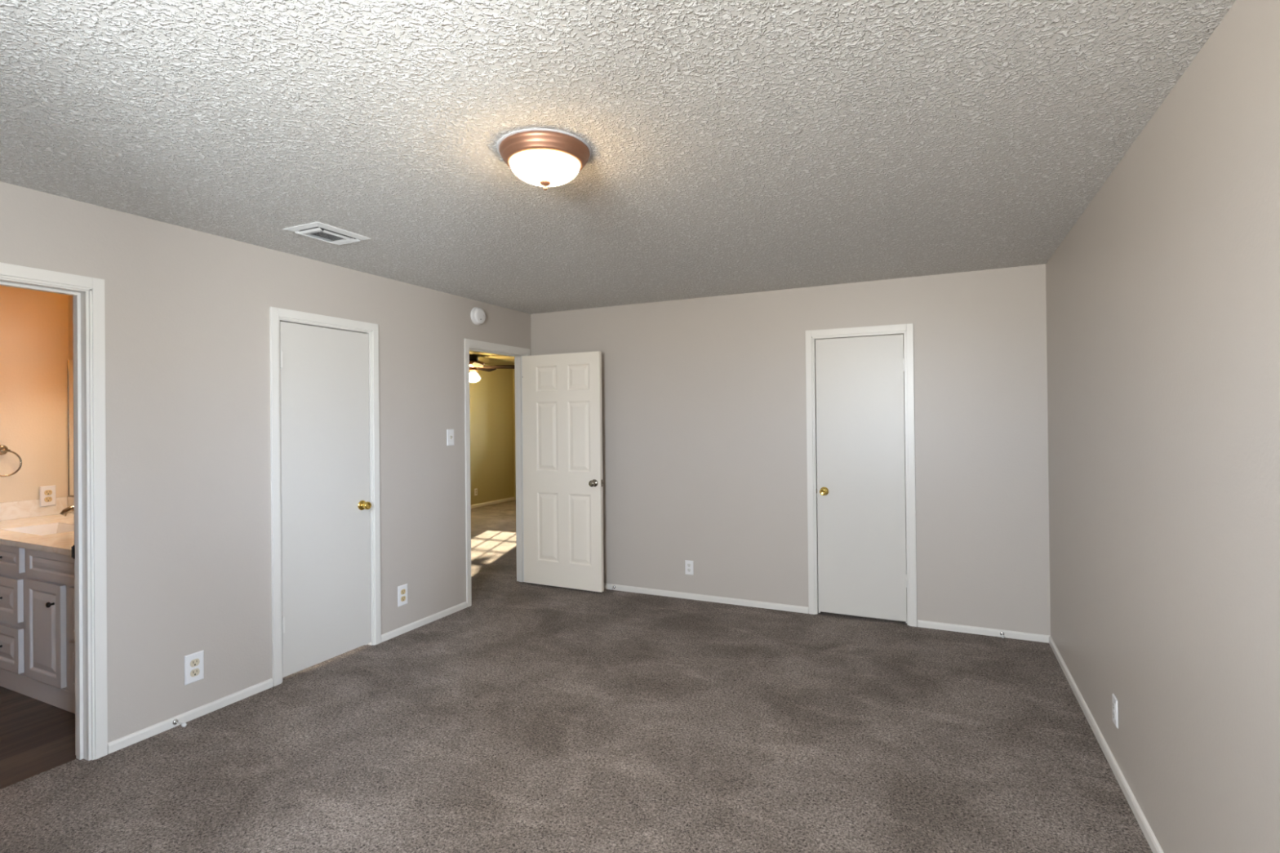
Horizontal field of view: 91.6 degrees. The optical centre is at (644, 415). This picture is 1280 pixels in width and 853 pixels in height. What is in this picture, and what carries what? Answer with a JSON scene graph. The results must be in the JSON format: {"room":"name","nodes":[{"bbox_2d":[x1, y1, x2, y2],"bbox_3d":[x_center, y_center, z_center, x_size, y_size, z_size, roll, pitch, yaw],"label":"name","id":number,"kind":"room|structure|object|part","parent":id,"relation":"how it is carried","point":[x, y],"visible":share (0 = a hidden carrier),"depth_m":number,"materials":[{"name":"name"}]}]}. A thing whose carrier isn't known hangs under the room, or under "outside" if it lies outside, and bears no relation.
{"room":"empty bedroom","nodes":[
{"label":"empty bedroom","id":0,"kind":"room"},
{"bbox_2d":[0,285,68,502],"bbox_3d":[-4.588,0.317,3.491,0.100,2.448,2.322,-1,0,25],"label":"wall","id":1,"kind":"structure","parent":0,"point":[34,324],"depth_m":4.25,"materials":[{"name":"beige paint"}]},
{"bbox_2d":[0,444,22,476],"bbox_3d":[-4.218,0.297,4.095,0.057,0.209,0.176,-1,0,25],"label":"towel ring","id":2,"kind":"object","parent":1,"relation":"attached to","point":[3,449],"visible":1,"depth_m":4.11,"materials":[{"name":"silver metal"}]},
{"bbox_2d":[40,484,55,506],"bbox_3d":[-4.131,0.556,4.308,0.028,0.140,0.085,-1,0,25],"label":"electrical outlet","id":3,"kind":"object","parent":1,"relation":"attached to","point":[47,493],"visible":1,"depth_m":4.30,"materials":[{"name":"white plastic"}]},
{"bbox_2d":[44,497,52,502],"bbox_3d":[-4.119,0.580,4.302,0.002,0.035,0.042,-1,0,25],"label":"receptacle","id":4,"kind":"object","parent":3,"relation":"attached to","point":[46,499],"depth_m":4.30,"materials":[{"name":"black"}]},
{"bbox_2d":[44,489,52,495],"bbox_3d":[-4.120,0.532,4.303,0.002,0.035,0.042,-1,0,25],"label":"receptacle","id":5,"kind":"object","parent":3,"relation":"attached to","point":[46,492],"depth_m":4.30,"materials":[{"name":"beige plastic"}]},
{"bbox_2d":[68,294,73,497],"bbox_3d":[-3.134,0.304,3.991,2.109,2.448,0.020,-1,0,25],"label":"wall","id":6,"kind":"structure","parent":0,"point":[70,297],"depth_m":4.42,"materials":[{"name":"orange paint"}]},
{"bbox_2d":[67,360,73,496],"bbox_3d":[-3.442,0.081,4.119,1.432,0.965,0.010,-1,0,25],"label":"wall mirror","id":7,"kind":"object","parent":6,"relation":"attached to","point":[70,363],"visible":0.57,"depth_m":4.41,"materials":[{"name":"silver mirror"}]},
{"bbox_2d":[172,719,186,727],"bbox_3d":[-2.232,1.482,2.994,0.082,0.027,0.027,-1,0,25],"label":"door stop","id":8,"kind":"object","parent":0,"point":[175,722],"visible":1,"depth_m":3.00,"materials":[{"name":"silver metal"}]},
{"bbox_2d":[0,181,531,742],"bbox_3d":[-2.266,0.287,3.209,0.111,2.440,5.786,-1,0,25],"label":"wall","id":9,"kind":"structure","parent":0,"point":[188,566],"depth_m":3.20,"materials":[{"name":"beige paint"}]},
{"bbox_2d":[0,262,107,760],"bbox_3d":[-2.633,0.451,2.419,0.138,2.114,0.838,-1,0,25],"label":"door frame","id":10,"kind":"structure","parent":9,"relation":"attached to","point":[89,548],"depth_m":2.73,"materials":[{"name":"white wood"}]},
{"bbox_3d":[-2.528,0.606,2.762,0.025,0.060,0.003,-1,0,25],"label":"strike plate","id":11,"kind":"part","parent":10,"relation":"part of","materials":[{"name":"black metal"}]},
{"bbox_2d":[184,650,204,685],"bbox_3d":[-2.239,1.256,3.100,0.008,0.144,0.088,-1,0,25],"label":"electrical outlet","id":12,"kind":"object","parent":9,"relation":"attached to","point":[194,662],"visible":1,"depth_m":3.10,"materials":[{"name":"white plastic"}]},
{"bbox_2d":[190,668,199,676],"bbox_3d":[-2.237,1.280,3.099,0.002,0.035,0.043,-1,0,25],"label":"receptacle","id":13,"kind":"object","parent":12,"relation":"attached to","point":[193,672],"depth_m":3.10,"materials":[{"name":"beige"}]},
{"bbox_2d":[190,658,199,666],"bbox_3d":[-2.237,1.231,3.099,0.002,0.035,0.043,-1,0,25],"label":"receptacle","id":14,"kind":"object","parent":12,"relation":"attached to","point":[193,662],"depth_m":3.10,"materials":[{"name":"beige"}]},
{"bbox_2d":[107,601,466,754],"bbox_3d":[-2.411,1.484,2.723,0.012,0.046,4.782,-1,0,25],"label":"baseboard","id":15,"kind":"structure","parent":9,"relation":"attached to","point":[115,745],"depth_m":3.19,"materials":[{"name":"white wood"}]},
{"bbox_2d":[269,306,381,686],"bbox_3d":[-1.953,0.450,3.816,0.094,2.114,0.738,-1,0,25],"label":"door frame","id":16,"kind":"structure","parent":9,"relation":"attached to","point":[277,315],"depth_m":3.61,"materials":[{"name":"white wood"}]},
{"bbox_2d":[280,321,371,677],"bbox_3d":[-1.916,0.474,3.795,0.097,2.021,0.614,-1,0,25],"label":"door","id":17,"kind":"structure","parent":9,"relation":"in","point":[324,372],"depth_m":3.77,"materials":[{"name":"white wood"}]},
{"bbox_3d":[-1.795,0.580,4.008,0.062,0.064,0.064,-1,0,25],"label":"knob","id":18,"kind":"part","parent":17,"relation":"part of","materials":[{"name":"gold metal"}]},
{"bbox_2d":[397,583,407,607],"bbox_3d":[-1.671,1.245,4.311,0.008,0.140,0.085,-1,0,25],"label":"electrical outlet","id":19,"kind":"object","parent":9,"relation":"attached to","point":[402,589],"visible":1,"depth_m":4.31,"materials":[{"name":"white plastic"}]},
{"bbox_2d":[400,595,405,601],"bbox_3d":[-1.668,1.268,4.310,0.002,0.035,0.042,-1,0,25],"label":"receptacle","id":20,"kind":"object","parent":19,"relation":"attached to","point":[402,597],"depth_m":4.31,"materials":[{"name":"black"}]},
{"bbox_2d":[400,589,405,595],"bbox_3d":[-1.669,1.221,4.310,0.002,0.035,0.042,-1,0,25],"label":"receptacle","id":21,"kind":"object","parent":19,"relation":"attached to","point":[402,591],"depth_m":4.31,"materials":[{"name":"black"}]},
{"bbox_2d":[446,429,453,445],"bbox_3d":[-1.472,0.167,4.750,0.020,0.124,0.076,-1,0,25],"label":"light switch","id":22,"kind":"object","parent":9,"relation":"attached to","point":[450,433],"visible":1,"depth_m":4.75,"materials":[{"name":"white plastic"}]},
{"bbox_2d":[470,306,485,324],"bbox_3d":[-1.334,-0.805,5.028,0.054,0.144,0.144,-1,0,25],"label":"smoke detector","id":23,"kind":"object","parent":9,"relation":"attached to","point":[477,315],"visible":1,"depth_m":5.00,"materials":[{"name":"white plastic"}]},
{"bbox_2d":[463,338,529,607],"bbox_3d":[-1.271,0.450,5.311,0.129,2.114,0.864,-1,0,25],"label":"door frame","id":24,"kind":"structure","parent":9,"relation":"attached to","point":[468,344],"depth_m":5.43,"materials":[{"name":"white wood"}]},
{"bbox_2d":[521,351,604,592],"bbox_3d":[-0.716,0.474,5.405,0.820,2.020,0.161,-1,0,26],"label":"door","id":25,"kind":"structure","parent":9,"relation":"in","point":[562,414],"depth_m":5.37,"materials":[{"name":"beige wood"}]},
{"bbox_3d":[-0.430,0.568,5.210,0.062,0.062,0.063,-1,0,26],"label":"knob","id":26,"kind":"part","parent":25,"relation":"part of","materials":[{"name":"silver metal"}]},
{"bbox_2d":[469,364,514,505],"bbox_3d":[-3.728,0.329,8.725,0.100,2.440,6.230,-1,0,25],"label":"wall","id":27,"kind":"structure","parent":0,"point":[491,397],"depth_m":10.88,"materials":[{"name":"beige paint"}]},
{"bbox_2d":[474,488,477,495],"bbox_3d":[-2.832,1.286,10.483,0.008,0.115,0.070,-1,0,25],"label":"electrical outlet","id":28,"kind":"object","parent":27,"relation":"attached to","point":[476,489],"visible":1,"depth_m":10.48,"materials":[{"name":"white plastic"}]},
{"bbox_2d":[471,497,514,508],"bbox_3d":[-3.666,1.521,8.696,0.012,0.055,6.030,-1,0,25],"label":"baseboard","id":29,"kind":"structure","parent":27,"relation":"attached to","point":[481,504],"depth_m":10.85,"materials":[{"name":"white wood"}]},
{"bbox_2d":[512,368,515,500],"bbox_3d":[-0.771,0.308,10.723,3.558,2.440,0.100,-1,0,25],"label":"wall","id":30,"kind":"structure","parent":0,"point":[513,370],"depth_m":11.42,"materials":[{"name":"beige paint"}]},
{"bbox_2d":[0,499,1152,852],"bbox_3d":[-1.094,1.545,5.142,7.886,0.080,10.480,-1,0,25],"label":"floor","id":31,"kind":"structure","parent":0,"point":[525,717],"depth_m":2.77,"materials":[{"name":"grey carpet"}]},
{"bbox_2d":[0,544,75,713],"bbox_3d":[-3.275,1.119,3.668,2.105,0.816,0.680,-1,0,25],"label":"vanity cabinet","id":32,"kind":"object","parent":31,"relation":"on","point":[37,640],"visible":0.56,"depth_m":3.30,"materials":[{"name":"grey paint"}]},
{"bbox_3d":[-3.587,1.017,3.487,0.390,0.233,0.023,-1,0,25],"label":"drawer","id":33,"kind":"part","parent":32,"relation":"part of","materials":[{"name":"grey paint"}]},
{"bbox_3d":[-3.582,1.290,3.484,0.395,0.240,0.023,-1,0,25],"label":"drawer","id":34,"kind":"part","parent":32,"relation":"part of","materials":[{"name":"grey paint"}]},
{"bbox_3d":[-3.581,0.790,3.483,0.410,0.140,0.023,-1,0,25],"label":"drawer","id":35,"kind":"part","parent":32,"relation":"part of","materials":[{"name":"grey paint"}]},
{"bbox_2d":[0,496,74,555],"bbox_3d":[-3.277,0.686,3.677,2.106,0.246,0.668,-1,0,25],"label":"countertop","id":36,"kind":"structure","parent":32,"relation":"on","point":[25,524],"depth_m":3.94,"materials":[{"name":"beige stone"}]},
{"bbox_2d":[4,523,74,535],"bbox_3d":[-3.588,0.749,3.763,0.510,0.127,0.275,-1,0,25],"label":"basin","id":37,"kind":"object","parent":36,"relation":"in","point":[46,529],"depth_m":3.91,"materials":[{"name":"white"}]},
{"bbox_2d":[59,505,74,516],"bbox_3d":[-3.517,0.619,3.886,0.076,0.126,0.202,-1,0,25],"label":"faucet","id":38,"kind":"object","parent":36,"relation":"on","point":[64,512],"visible":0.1,"depth_m":3.82,"materials":[{"name":"silver metal"}]},
{"bbox_3d":[-3.164,1.142,3.288,0.378,0.526,0.023,-1,0,25],"label":"door","id":39,"kind":"part","parent":32,"relation":"part of","materials":[{"name":"grey paint"}]},
{"bbox_3d":[-2.949,0.783,3.187,0.825,0.141,0.023,-1,0,25],"label":"drawer","id":40,"kind":"part","parent":32,"relation":"part of","materials":[{"name":"grey paint"}]},
{"bbox_3d":[-3.067,0.976,3.212,0.029,0.029,0.032,-1,0,25],"label":"knob","id":41,"kind":"part","parent":32,"relation":"part of","materials":[{"name":"black metal"}]},
{"bbox_3d":[-2.752,1.004,3.095,0.395,0.263,0.023,-1,0,25],"label":"drawer","id":42,"kind":"part","parent":32,"relation":"part of","materials":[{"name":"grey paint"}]},
{"bbox_3d":[-2.750,1.275,3.094,0.395,0.253,0.023,-1,0,25],"label":"drawer","id":43,"kind":"part","parent":32,"relation":"part of","materials":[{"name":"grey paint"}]},
{"bbox_2d":[1000,631,1004,638],"bbox_3d":[2.349,1.440,4.079,0.027,0.027,0.067,-1,0,25],"label":"door stop","id":44,"kind":"object","parent":31,"relation":"on","point":[1002,633],"visible":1,"depth_m":4.10,"materials":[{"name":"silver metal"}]},
{"bbox_2d":[0,0,1235,364],"bbox_3d":[-1.120,-0.965,5.154,7.886,0.060,10.480,-1,0,25],"label":"ceiling","id":45,"kind":"structure","parent":0,"point":[738,146],"depth_m":2.06,"materials":[{"name":"white paint"}]},
{"bbox_2d":[283,221,370,244],"bbox_3d":[-1.629,-0.930,3.211,0.250,0.018,0.316,-1,0,25],"label":"ceiling vent","id":46,"kind":"object","parent":45,"relation":"in","point":[317,230],"visible":1,"depth_m":3.18,"materials":[{"name":"white metal"}]},
{"bbox_2d":[469,355,514,382],"bbox_3d":[-2.590,-0.697,9.365,1.260,0.405,1.278,-1,0,25],"label":"ceiling fan","id":47,"kind":"object","parent":45,"relation":"hanging from","point":[474,365],"visible":0.73,"depth_m":9.29,"materials":[{"name":"black metal"}]},
{"bbox_3d":[-2.565,-0.575,9.334,0.210,0.160,0.210,-1,0,25],"label":"lamp shade","id":48,"kind":"part","parent":47,"relation":"part of","materials":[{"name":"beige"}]},
{"bbox_3d":[-2.408,-0.732,8.959,0.136,0.047,0.515,0,0,-23],"label":"blade","id":49,"kind":"part","parent":47,"relation":"part of","materials":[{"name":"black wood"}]},
{"bbox_3d":[-2.474,-0.727,9.731,0.136,0.047,0.515,-1,0,13],"label":"blade","id":50,"kind":"part","parent":47,"relation":"part of","materials":[{"name":"black wood"}]},
{"bbox_3d":[-2.161,-0.732,9.369,0.515,0.047,0.136,-1,0,-5],"label":"blade","id":51,"kind":"part","parent":47,"relation":"part of","materials":[{"name":"black wood"}]},
{"bbox_2d":[496,128,592,190],"bbox_3d":[-0.357,-0.884,2.242,0.340,0.146,0.340,-1,0,25],"label":"ceiling light","id":52,"kind":"object","parent":45,"relation":"attached to","point":[539,157],"visible":1,"depth_m":2.15,"materials":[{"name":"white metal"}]},
{"bbox_3d":[-0.357,-0.878,2.242,0.252,0.078,0.252,-1,0,25],"label":"lamp shade","id":53,"kind":"part","parent":52,"relation":"part of","materials":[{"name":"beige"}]},
{"bbox_2d":[530,263,1050,635],"bbox_3d":[0.854,0.263,4.886,4.113,2.440,0.100,-1,0,25],"label":"wall","id":54,"kind":"structure","parent":0,"point":[704,399],"depth_m":4.72,"materials":[{"name":"beige paint"}]},
{"bbox_2d":[684,560,693,574],"bbox_3d":[0.366,1.235,5.055,0.070,0.115,0.008,-1,0,25],"label":"electrical outlet","id":55,"kind":"object","parent":54,"relation":"attached to","point":[688,564],"visible":1,"depth_m":5.05,"materials":[{"name":"white plastic"}]},
{"bbox_2d":[604,582,1050,643],"bbox_3d":[0.806,1.461,4.847,3.993,0.046,0.012,-1,0,25],"label":"baseboard","id":56,"kind":"structure","parent":54,"relation":"attached to","point":[922,624],"depth_m":4.72,"materials":[{"name":"white wood"}]},
{"bbox_2d":[805,323,916,626],"bbox_3d":[1.569,0.417,4.525,0.740,2.114,0.084,-1,0,25],"label":"door frame","id":57,"kind":"structure","parent":54,"relation":"attached to","point":[907,330],"depth_m":4.47,"materials":[{"name":"white wood"}]},
{"bbox_2d":[815,334,907,622],"bbox_3d":[1.555,0.442,4.490,0.618,2.021,0.097,-1,0,25],"label":"door","id":58,"kind":"structure","parent":54,"relation":"in","point":[860,381],"depth_m":4.50,"materials":[{"name":"white wood"}]},
{"bbox_3d":[1.321,0.560,4.581,0.064,0.064,0.062,-1,0,25],"label":"knob","id":59,"kind":"part","parent":58,"relation":"part of","materials":[{"name":"gold metal"}]},
{"bbox_2d":[1045,0,1279,852],"bbox_3d":[1.420,0.241,1.369,0.100,2.440,5.786,-1,0,25],"label":"wall","id":60,"kind":"structure","parent":0,"point":[1162,295],"depth_m":1.82,"materials":[{"name":"beige paint"}]},
{"bbox_2d":[1048,635,1164,852],"bbox_3d":[1.400,1.438,1.427,0.012,0.046,5.674,-1,0,25],"label":"baseboard","id":61,"kind":"structure","parent":60,"relation":"attached to","point":[1138,813],"depth_m":2.56,"materials":[{"name":"white wood"}]},
{"bbox_2d":[1111,693,1118,728],"bbox_3d":[1.923,1.206,2.543,0.008,0.115,0.070,-1,0,25],"label":"electrical outlet","id":62,"kind":"object","parent":60,"relation":"attached to","point":[1114,700],"visible":1,"depth_m":2.53,"materials":[{"name":"white plastic"}]}
]}

